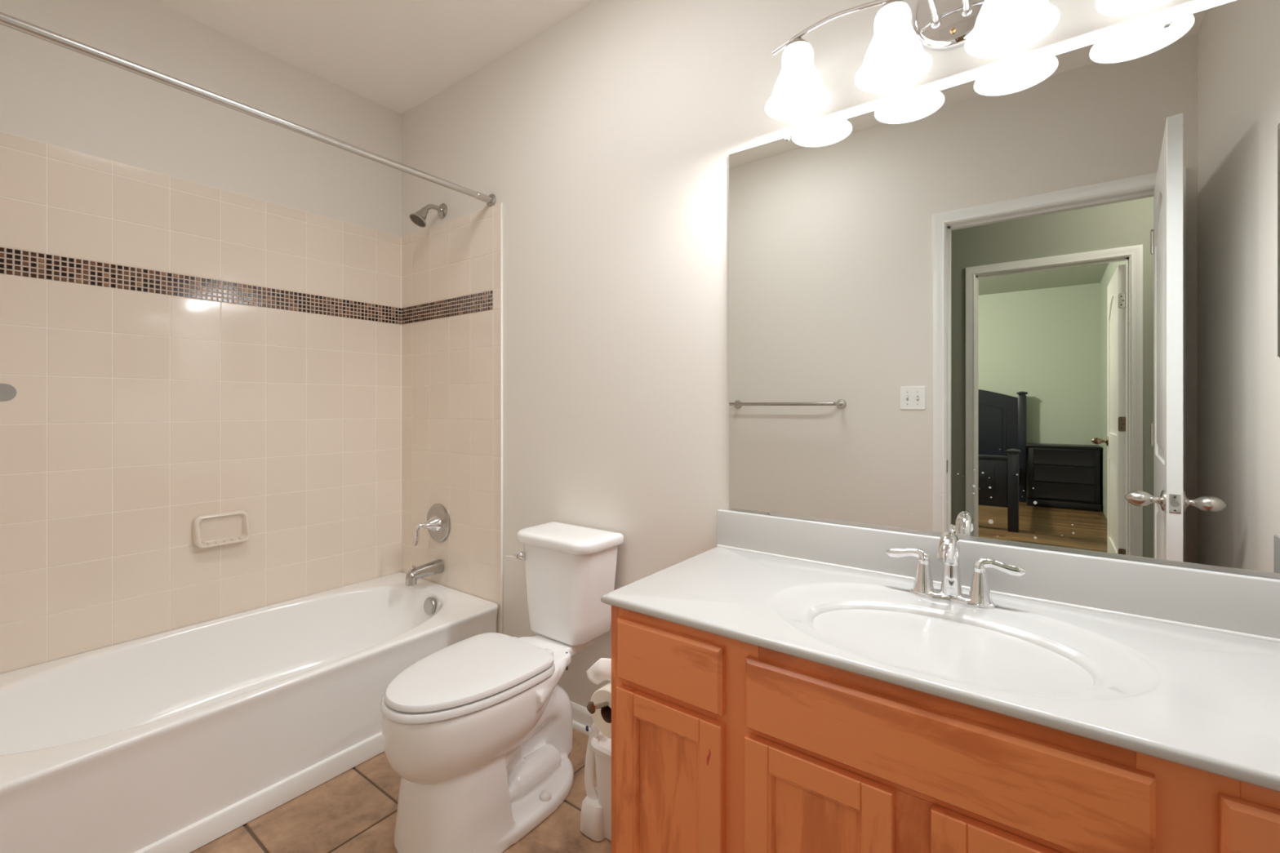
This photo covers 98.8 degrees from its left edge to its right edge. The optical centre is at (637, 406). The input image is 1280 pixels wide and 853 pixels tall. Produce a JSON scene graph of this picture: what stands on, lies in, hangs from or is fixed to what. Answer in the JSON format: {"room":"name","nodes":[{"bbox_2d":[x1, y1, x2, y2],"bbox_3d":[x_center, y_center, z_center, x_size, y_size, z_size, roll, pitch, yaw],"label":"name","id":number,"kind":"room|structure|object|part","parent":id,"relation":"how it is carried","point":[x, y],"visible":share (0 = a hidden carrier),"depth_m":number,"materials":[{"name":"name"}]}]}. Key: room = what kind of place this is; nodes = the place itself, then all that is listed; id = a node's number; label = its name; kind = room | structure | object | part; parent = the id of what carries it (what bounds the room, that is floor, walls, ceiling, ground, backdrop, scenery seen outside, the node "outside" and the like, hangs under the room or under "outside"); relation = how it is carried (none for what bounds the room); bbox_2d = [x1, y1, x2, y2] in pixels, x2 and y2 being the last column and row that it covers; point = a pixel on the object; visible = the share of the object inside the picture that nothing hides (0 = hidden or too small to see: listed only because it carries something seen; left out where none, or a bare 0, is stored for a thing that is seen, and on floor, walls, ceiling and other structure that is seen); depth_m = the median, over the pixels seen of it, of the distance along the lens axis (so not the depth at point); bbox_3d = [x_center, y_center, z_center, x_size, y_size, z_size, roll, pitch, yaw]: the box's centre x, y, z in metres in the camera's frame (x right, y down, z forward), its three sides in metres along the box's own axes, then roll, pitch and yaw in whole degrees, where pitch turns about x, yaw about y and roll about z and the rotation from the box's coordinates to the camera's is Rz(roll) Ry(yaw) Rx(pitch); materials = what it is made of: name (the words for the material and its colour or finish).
{"room":"bathroom","nodes":[
{"label":"bathroom","id":0,"kind":"room"},
{"bbox_2d":[0,0,401,236],"bbox_3d":[-1.694,-0.141,2.078,0.100,2.705,1.645,0,0,37],"label":"wall","id":1,"kind":"structure","parent":0,"point":[51,93],"depth_m":2.04,"materials":[{"name":"white paint"}]},
{"bbox_2d":[0,130,401,674],"bbox_3d":[-1.616,-0.004,2.093,0.008,1.667,1.516,0,0,37],"label":"wall tile","id":2,"kind":"structure","parent":1,"relation":"attached to","point":[174,351],"depth_m":2.00,"materials":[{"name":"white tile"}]},
{"bbox_2d":[192,510,250,548],"bbox_3d":[-1.581,0.466,2.094,0.049,0.120,0.175,0,0,37],"label":"soap dish","id":3,"kind":"object","parent":2,"relation":"attached to","point":[218,529],"visible":1,"depth_m":2.10,"materials":[{"name":"beige ceramic"}]},
{"bbox_2d":[400,236,401,571],"bbox_3d":[-1.162,-0.013,2.701,0.010,1.647,0.010,0,0,37],"label":"trim","id":4,"kind":"structure","parent":1,"relation":"attached to","point":[401,237],"depth_m":2.70,"materials":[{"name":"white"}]},
{"bbox_2d":[150,0,597,114],"bbox_3d":[-0.430,-1.483,1.165,3.220,0.080,1.800,0,0,37],"label":"ceiling","id":5,"kind":"structure","parent":0,"point":[397,55],"depth_m":2.12,"materials":[{"name":"white paint"}]},
{"bbox_2d":[190,728,611,852],"bbox_3d":[-0.430,1.187,1.165,3.220,0.050,1.800,0,0,37],"label":"floor","id":6,"kind":"structure","parent":0,"point":[354,811],"depth_m":1.53,"materials":[{"name":"beige tile"}]},
{"bbox_2d":[0,572,497,852],"bbox_3d":[-1.310,0.986,1.864,0.755,0.352,1.512,0,0,37],"label":"bathtub","id":7,"kind":"object","parent":6,"relation":"on","point":[175,740],"visible":0.92,"depth_m":1.67,"materials":[{"name":"white ceramic"}]},
{"bbox_3d":[-0.895,0.859,2.365,0.072,0.072,0.028,0,0,37],"label":"overflow plate","id":8,"kind":"part","parent":7,"relation":"part of","materials":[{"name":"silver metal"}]},
{"bbox_2d":[380,521,623,852],"bbox_3d":[-0.396,0.794,1.654,0.384,0.736,0.755,0,0,37],"label":"toilet","id":9,"kind":"object","parent":6,"relation":"on","point":[477,731],"visible":1,"depth_m":1.49,"materials":[{"name":"white ceramic"}]},
{"bbox_3d":[-0.483,0.761,1.531,0.344,0.021,0.450,0,0,37],"label":"seat","id":10,"kind":"part","parent":9,"relation":"part of","materials":[{"name":"white plastic"}]},
{"bbox_3d":[-0.480,0.737,1.534,0.330,0.023,0.440,0,0,37],"label":"seat lid","id":11,"kind":"part","parent":9,"relation":"part of","materials":[{"name":"white plastic"}]},
{"bbox_3d":[-0.421,0.510,1.883,0.068,0.029,0.032,0,0,37],"label":"flush lever","id":12,"kind":"part","parent":9,"relation":"part of","materials":[{"name":"silver metal"}]},
{"bbox_3d":[-0.242,0.445,1.876,0.344,0.038,0.208,0,0,37],"label":"tank lid","id":13,"kind":"part","parent":9,"relation":"part of","materials":[{"name":"white ceramic"}]},
{"bbox_3d":[-0.239,0.617,1.880,0.306,0.309,0.184,0,0,37],"label":"tank","id":14,"kind":"part","parent":9,"relation":"part of","materials":[{"name":"white ceramic"}]},
{"bbox_2d":[580,722,611,841],"bbox_3d":[-0.049,1.009,1.509,0.174,0.302,0.156,0,0,37],"label":"toilet brush holder","id":15,"kind":"object","parent":6,"relation":"on","point":[596,809],"visible":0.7,"depth_m":1.47,"materials":[{"name":"white plastic"}]},
{"bbox_3d":[-0.119,0.972,1.510,0.059,0.229,0.026,0,0,23],"label":"handle","id":16,"kind":"part","parent":15,"relation":"part of","materials":[{"name":"white plastic"}]},
{"bbox_2d":[611,605,1279,852],"bbox_3d":[0.591,0.798,1.056,1.244,0.727,0.547,0,0,37],"label":"vanity cabinet","id":17,"kind":"object","parent":6,"relation":"on","point":[720,744],"visible":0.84,"depth_m":0.90,"materials":[{"name":"brown wood"}]},
{"bbox_2d":[586,701,608,714],"bbox_3d":[-0.015,0.727,1.359,0.090,0.063,0.241,0,0,37],"label":"toilet paper holder","id":18,"kind":"object","parent":17,"relation":"attached to","point":[591,707],"visible":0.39,"depth_m":1.29,"materials":[{"name":"grey metal"}]},
{"bbox_2d":[586,657,611,738],"bbox_3d":[-0.057,0.724,1.391,0.152,0.169,0.103,0,0,37],"label":"toilet paper roll","id":19,"kind":"object","parent":18,"relation":"on","point":[599,672],"visible":0.46,"depth_m":1.36,"materials":[{"name":"white paper"}]},
{"bbox_3d":[-0.010,0.731,1.361,0.086,0.054,0.232,0,0,37],"label":"arm","id":20,"kind":"part","parent":18,"relation":"part of","materials":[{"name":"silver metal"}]},
{"bbox_3d":[0.061,0.823,1.123,0.161,0.334,0.014,0,0,37],"label":"door panel","id":21,"kind":"part","parent":17,"relation":"part of","materials":[{"name":"brown wood"}]},
{"bbox_3d":[0.061,0.823,1.123,0.255,0.428,0.018,0,0,37],"label":"door","id":22,"kind":"part","parent":17,"relation":"part of","materials":[{"name":"brown wood"}]},
{"bbox_3d":[0.060,0.525,1.122,0.255,0.130,0.020,0,0,37],"label":"drawer","id":23,"kind":"part","parent":17,"relation":"part of","materials":[{"name":"brown wood"}]},
{"bbox_3d":[0.303,0.823,0.943,0.159,0.334,0.014,0,0,37],"label":"door panel","id":24,"kind":"part","parent":17,"relation":"part of","materials":[{"name":"brown wood"}]},
{"bbox_3d":[0.303,0.823,0.942,0.253,0.428,0.018,0,0,37],"label":"door","id":25,"kind":"part","parent":17,"relation":"part of","materials":[{"name":"brown wood"}]},
{"bbox_2d":[600,509,1279,791],"bbox_3d":[0.588,0.441,1.059,1.258,0.266,0.552,0,0,37],"label":"countertop","id":26,"kind":"structure","parent":17,"relation":"on","point":[1180,665],"depth_m":1.02,"materials":[{"name":"grey stone"}]},
{"bbox_2d":[885,524,1026,608],"bbox_3d":[0.662,0.339,1.167,0.266,0.159,0.123,0,0,37],"label":"tap","id":27,"kind":"object","parent":26,"relation":"on","point":[948,547],"visible":1,"depth_m":1.18,"materials":[{"name":"silver metal"}]},
{"bbox_3d":[0.613,0.334,1.245,0.092,0.030,0.025,0,0,37],"label":"lever","id":28,"kind":"part","parent":27,"relation":"part of","materials":[{"name":"silver metal"}]},
{"bbox_3d":[0.639,0.380,1.225,0.046,0.062,0.046,0,0,37],"label":"handle post","id":29,"kind":"part","parent":27,"relation":"part of","materials":[{"name":"silver metal"}]},
{"bbox_3d":[0.662,0.338,1.166,0.045,0.144,0.121,0,0,37],"label":"spout","id":30,"kind":"part","parent":27,"relation":"part of","materials":[{"name":"silver metal"}]},
{"bbox_3d":[0.695,0.335,1.211,0.013,0.151,0.013,0,0,37],"label":"pull rod","id":31,"kind":"part","parent":27,"relation":"part of","materials":[{"name":"silver metal"}]},
{"bbox_3d":[0.682,0.411,1.193,0.163,0.014,0.048,0,0,37],"label":"plate","id":32,"kind":"part","parent":27,"relation":"part of","materials":[{"name":"silver metal"}]},
{"bbox_3d":[0.725,0.380,1.161,0.046,0.062,0.046,0,0,37],"label":"handle post","id":33,"kind":"part","parent":27,"relation":"part of","materials":[{"name":"silver metal"}]},
{"bbox_3d":[0.752,0.334,1.142,0.092,0.030,0.025,0,0,37],"label":"lever","id":34,"kind":"part","parent":27,"relation":"part of","materials":[{"name":"silver metal"}]},
{"bbox_3d":[0.424,0.528,0.851,0.555,0.129,0.020,0,0,37],"label":"false drawer","id":35,"kind":"part","parent":17,"relation":"part of","materials":[{"name":"brown wood"}]},
{"bbox_3d":[0.548,0.823,0.760,0.251,0.428,0.018,0,0,37],"label":"door","id":36,"kind":"part","parent":17,"relation":"part of","materials":[{"name":"brown wood"}]},
{"bbox_3d":[0.795,0.528,0.575,0.255,0.130,0.020,0,0,37],"label":"drawer","id":37,"kind":"part","parent":17,"relation":"part of","materials":[{"name":"brown wood"}]},
{"bbox_2d":[401,0,1235,707],"bbox_3d":[0.078,-0.141,1.847,3.220,2.705,0.100,0,0,37],"label":"wall","id":38,"kind":"structure","parent":0,"point":[605,140],"depth_m":1.86,"materials":[{"name":"white paint"}]},
{"bbox_2d":[0,12,496,206],"bbox_3d":[-1.067,-0.862,1.683,0.054,0.054,1.530,0,0,37],"label":"shower rod","id":39,"kind":"object","parent":38,"relation":"attached to","point":[9,21],"visible":1,"depth_m":1.52,"materials":[{"name":"grey metal"}]},
{"bbox_2d":[408,203,447,227],"bbox_3d":[-0.938,-0.861,2.443,0.077,0.132,0.156,0,0,37],"label":"shower","id":40,"kind":"object","parent":38,"relation":"attached to","point":[419,218],"visible":1,"depth_m":2.42,"materials":[{"name":"grey metal"}]},
{"bbox_3d":[-0.919,-0.887,2.464,0.023,0.045,0.095,0,0,37],"label":"arm","id":41,"kind":"part","parent":40,"relation":"part of","materials":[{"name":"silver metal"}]},
{"bbox_2d":[401,205,493,602],"bbox_3d":[-0.880,-0.004,2.492,0.700,1.667,0.008,0,0,37],"label":"wall tile","id":42,"kind":"structure","parent":38,"relation":"attached to","point":[447,266],"depth_m":2.46,"materials":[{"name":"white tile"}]},
{"bbox_2d":[404,559,444,586],"bbox_3d":[-0.950,0.734,2.437,0.062,0.081,0.166,0,0,37],"label":"tub spout","id":43,"kind":"object","parent":42,"relation":"attached to","point":[437,566],"visible":1,"depth_m":2.42,"materials":[{"name":"grey metal"}]},
{"bbox_2d":[413,503,449,546],"bbox_3d":[-0.943,0.532,2.463,0.175,0.175,0.115,0,0,37],"label":"shower valve","id":44,"kind":"object","parent":42,"relation":"attached to","point":[437,523],"visible":1,"depth_m":2.47,"materials":[{"name":"grey metal"}]},
{"bbox_3d":[-0.969,0.568,2.436,0.044,0.101,0.020,0,0,-39],"label":"lever","id":45,"kind":"part","parent":44,"relation":"part of","materials":[{"name":"silver metal"}]},
{"bbox_2d":[493,202,502,633],"bbox_3d":[-0.577,0.163,2.266,0.057,1.999,0.010,0,0,37],"label":"trim","id":46,"kind":"structure","parent":38,"relation":"attached to","point":[497,209],"depth_m":2.26,"materials":[{"name":"beige tile"}]},
{"bbox_2d":[570,701,593,735],"bbox_3d":[-0.151,1.125,1.938,1.016,0.075,0.028,0,0,37],"label":"baseboard","id":47,"kind":"structure","parent":38,"relation":"attached to","point":[581,717],"depth_m":1.97,"materials":[{"name":"white paint"}]},
{"bbox_2d":[764,0,1171,120],"bbox_3d":[0.686,-0.906,1.218,0.835,0.256,0.182,0,0,37],"label":"vanity light","id":48,"kind":"object","parent":38,"relation":"attached to","point":[895,58],"visible":1,"depth_m":1.27,"materials":[{"name":"white glass"}]},
{"bbox_3d":[0.412,-0.850,1.411,0.164,0.144,0.164,0,0,37],"label":"lamp shade","id":49,"kind":"part","parent":48,"relation":"part of","materials":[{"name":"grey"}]},
{"bbox_3d":[0.593,-0.870,1.276,0.052,0.093,0.052,0,0,37],"label":"bulb","id":50,"kind":"part","parent":48,"relation":"part of","materials":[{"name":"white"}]},
{"bbox_3d":[0.593,-0.850,1.276,0.164,0.144,0.164,0,0,37],"label":"lamp shade","id":51,"kind":"part","parent":48,"relation":"part of","materials":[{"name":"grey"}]},
{"bbox_3d":[0.681,-0.931,1.266,0.022,0.070,0.095,0,0,39],"label":"post","id":52,"kind":"part","parent":48,"relation":"part of","materials":[{"name":"silver metal"}]},
{"bbox_3d":[0.743,-0.938,1.278,0.192,0.192,0.019,0,0,37],"label":"wall plate","id":53,"kind":"part","parent":48,"relation":"part of","materials":[{"name":"silver metal"}]},
{"bbox_3d":[0.733,-0.931,1.226,0.022,0.070,0.095,0,0,35],"label":"post","id":54,"kind":"part","parent":48,"relation":"part of","materials":[{"name":"silver metal"}]},
{"bbox_3d":[0.775,-0.870,1.140,0.052,0.093,0.052,0,0,37],"label":"bulb","id":55,"kind":"part","parent":48,"relation":"part of","materials":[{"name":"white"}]},
{"bbox_3d":[0.775,-0.850,1.140,0.164,0.144,0.164,0,0,37],"label":"lamp shade","id":56,"kind":"part","parent":48,"relation":"part of","materials":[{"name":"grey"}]},
{"bbox_3d":[0.950,-0.850,1.010,0.164,0.144,0.164,0,0,37],"label":"lamp shade","id":57,"kind":"part","parent":48,"relation":"part of","materials":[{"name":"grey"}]},
{"bbox_2d":[716,509,1279,642],"bbox_3d":[0.745,0.364,1.270,1.257,0.113,0.027,0,0,37],"label":"backsplash","id":58,"kind":"structure","parent":38,"relation":"attached to","point":[1246,606],"depth_m":1.16,"materials":[{"name":"grey stone"}]},
{"bbox_2d":[728,0,1279,578],"bbox_3d":[0.758,-0.229,1.268,1.213,1.072,0.015,0,0,37],"label":"wall mirror","id":59,"kind":"object","parent":38,"relation":"attached to","point":[1036,304],"visible":1,"depth_m":1.19,"materials":[{"name":"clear mirror"}]},
{"bbox_3d":[-0.899,-0.140,0.535,3.220,2.705,0.111,0,0,37],"label":"wall","id":60,"kind":"structure","parent":0,"visible":0},
{"bbox_2d":[0,383,16,401],"bbox_3d":[-0.937,-0.015,0.711,0.654,0.050,0.127,0,0,37],"label":"towel bar","id":61,"kind":"object","parent":60,"relation":"attached to","point":[7,392],"visible":1,"depth_m":0.58,"materials":[{"name":"metal"}]}
]}

